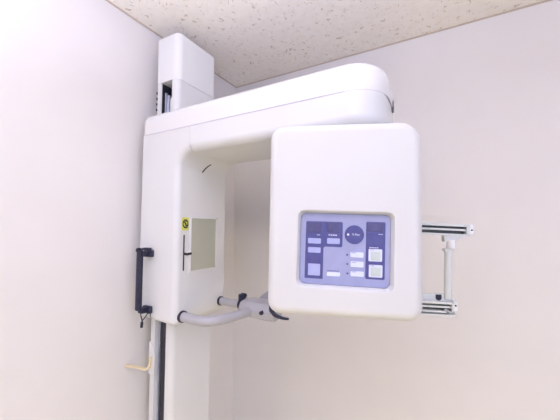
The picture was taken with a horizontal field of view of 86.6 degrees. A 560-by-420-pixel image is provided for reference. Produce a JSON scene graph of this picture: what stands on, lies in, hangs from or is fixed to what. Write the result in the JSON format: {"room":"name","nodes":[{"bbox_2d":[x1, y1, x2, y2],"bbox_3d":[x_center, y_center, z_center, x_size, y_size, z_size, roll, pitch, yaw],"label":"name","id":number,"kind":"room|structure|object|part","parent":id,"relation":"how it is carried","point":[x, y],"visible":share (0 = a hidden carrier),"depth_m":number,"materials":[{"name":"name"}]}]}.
{"room":"radiology room","nodes":[
{"label":"radiology room","id":0,"kind":"room"},
{"bbox_2d":[0,0,235,419],"bbox_3d":[-1.580,0.230,-0.252,0.100,2.400,5.300,-2,-4,29],"label":"wall","id":1,"kind":"structure","parent":0,"point":[79,78],"depth_m":1.12,"materials":[{"name":"paint"}]},
{"bbox_2d":[105,0,235,87],"bbox_3d":[-1.530,-0.966,-0.208,0.004,0.006,5.100,-2,-4,29],"label":"trim","id":2,"kind":"structure","parent":1,"relation":"attached to","point":[108,1],"depth_m":1.38,"materials":[{"name":"paint"}]},
{"bbox_2d":[109,0,544,86],"bbox_3d":[0.481,-1.077,-1.315,4.800,0.100,5.300,-2,-4,29],"label":"ceiling","id":3,"kind":"structure","parent":0,"point":[249,41],"depth_m":1.39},
{"bbox_2d":[232,0,559,419],"bbox_3d":[1.735,0.308,0.883,4.600,2.400,0.100,-2,-4,29],"label":"wall","id":4,"kind":"structure","parent":0,"point":[481,98],"depth_m":1.35,"materials":[{"name":"paint"}]},
{"bbox_2d":[236,0,551,87],"bbox_3d":[1.715,-0.890,0.907,4.596,0.006,0.004,-2,-4,29],"label":"trim","id":5,"kind":"structure","parent":4,"relation":"attached to","point":[545,0],"depth_m":1.48,"materials":[{"name":"paint"}]},
{"bbox_3d":[0.472,1.419,-1.460,4.800,0.100,5.300,-2,-4,29],"label":"floor","id":6,"kind":"structure","parent":0,"visible":0},
{"bbox_2d":[124,33,473,419],"bbox_3d":[-0.030,0.354,1.116,1.281,2.322,0.502,-2,-4,34],"label":"machine","id":7,"kind":"object","parent":6,"relation":"on","point":[346,230],"visible":1,"depth_m":0.94,"materials":[{"name":"white plastic"}]},
{"bbox_3d":[-0.575,0.287,1.212,0.024,0.243,0.022,-2,-4,29],"label":"grab handle","id":8,"kind":"part","parent":7,"relation":"part of","materials":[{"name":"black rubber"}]},
{"bbox_3d":[-0.551,0.446,1.212,0.045,0.067,0.012,0,-3,-1],"label":"cord","id":9,"kind":"part","parent":7,"relation":"part of","materials":[{"name":"black plastic"}]},
{"bbox_3d":[-0.514,0.480,1.315,0.029,2.030,0.045,-2,-4,29],"label":"guide rail","id":10,"kind":"part","parent":7,"relation":"part of","materials":[{"name":"metal"}]},
{"bbox_3d":[-0.337,0.150,1.308,0.008,0.237,0.168,-2,-4,29],"label":"mirror frame","id":11,"kind":"part","parent":7,"relation":"part of","materials":[{"name":"white plastic"}]},
{"bbox_2d":[191,218,215,270],"bbox_3d":[-0.336,0.148,1.306,0.001,0.219,0.152,-2,-4,29],"label":"mirror","id":12,"kind":"object","parent":7,"relation":"attached to","point":[203,230],"depth_m":1.30,"materials":[{"name":"beige mirror"}]},
{"bbox_3d":[-0.165,0.387,1.323,0.044,0.036,0.035,-2,-4,29],"label":"clamp knob","id":13,"kind":"part","parent":7,"relation":"part of","materials":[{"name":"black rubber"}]},
{"bbox_3d":[-0.093,-0.380,1.204,1.028,0.098,0.304,-2,-4,29],"label":"arm","id":14,"kind":"part","parent":7,"relation":"part of","materials":[{"name":"white plastic"}]},
{"bbox_3d":[-0.003,0.405,1.200,0.096,0.064,0.038,-2,-4,29],"label":"release lever","id":15,"kind":"part","parent":7,"relation":"part of","materials":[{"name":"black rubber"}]},
{"bbox_3d":[0.036,-0.284,1.126,0.724,0.098,0.304,-2,-4,29],"label":"arm","id":16,"kind":"part","parent":7,"relation":"part of","materials":[{"name":"white plastic"}]},
{"bbox_3d":[0.145,0.175,0.808,0.035,0.012,0.001,0,-3,9],"label":"name plate","id":17,"kind":"part","parent":7,"relation":"part of","materials":[{"name":"white plastic"}]},
{"bbox_3d":[0.175,0.108,0.810,0.245,0.201,0.005,0,-3,9],"label":"control panel","id":18,"kind":"part","parent":7,"relation":"part of","materials":[{"name":"plastic"}]},
{"bbox_3d":[0.452,0.280,0.958,0.192,0.024,0.012,0,-3,9],"label":"plate","id":19,"kind":"part","parent":7,"relation":"part of","materials":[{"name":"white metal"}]},
{"bbox_3d":[0.332,0.303,0.970,0.432,0.043,0.026,0,-3,9],"label":"rail","id":20,"kind":"part","parent":7,"relation":"part of","materials":[{"name":"silver metal"}]},
{"bbox_3d":[0.358,0.055,0.981,0.484,0.060,0.026,0,-3,9],"label":"rail","id":21,"kind":"part","parent":7,"relation":"part of","materials":[{"name":"silver metal"}]}
]}

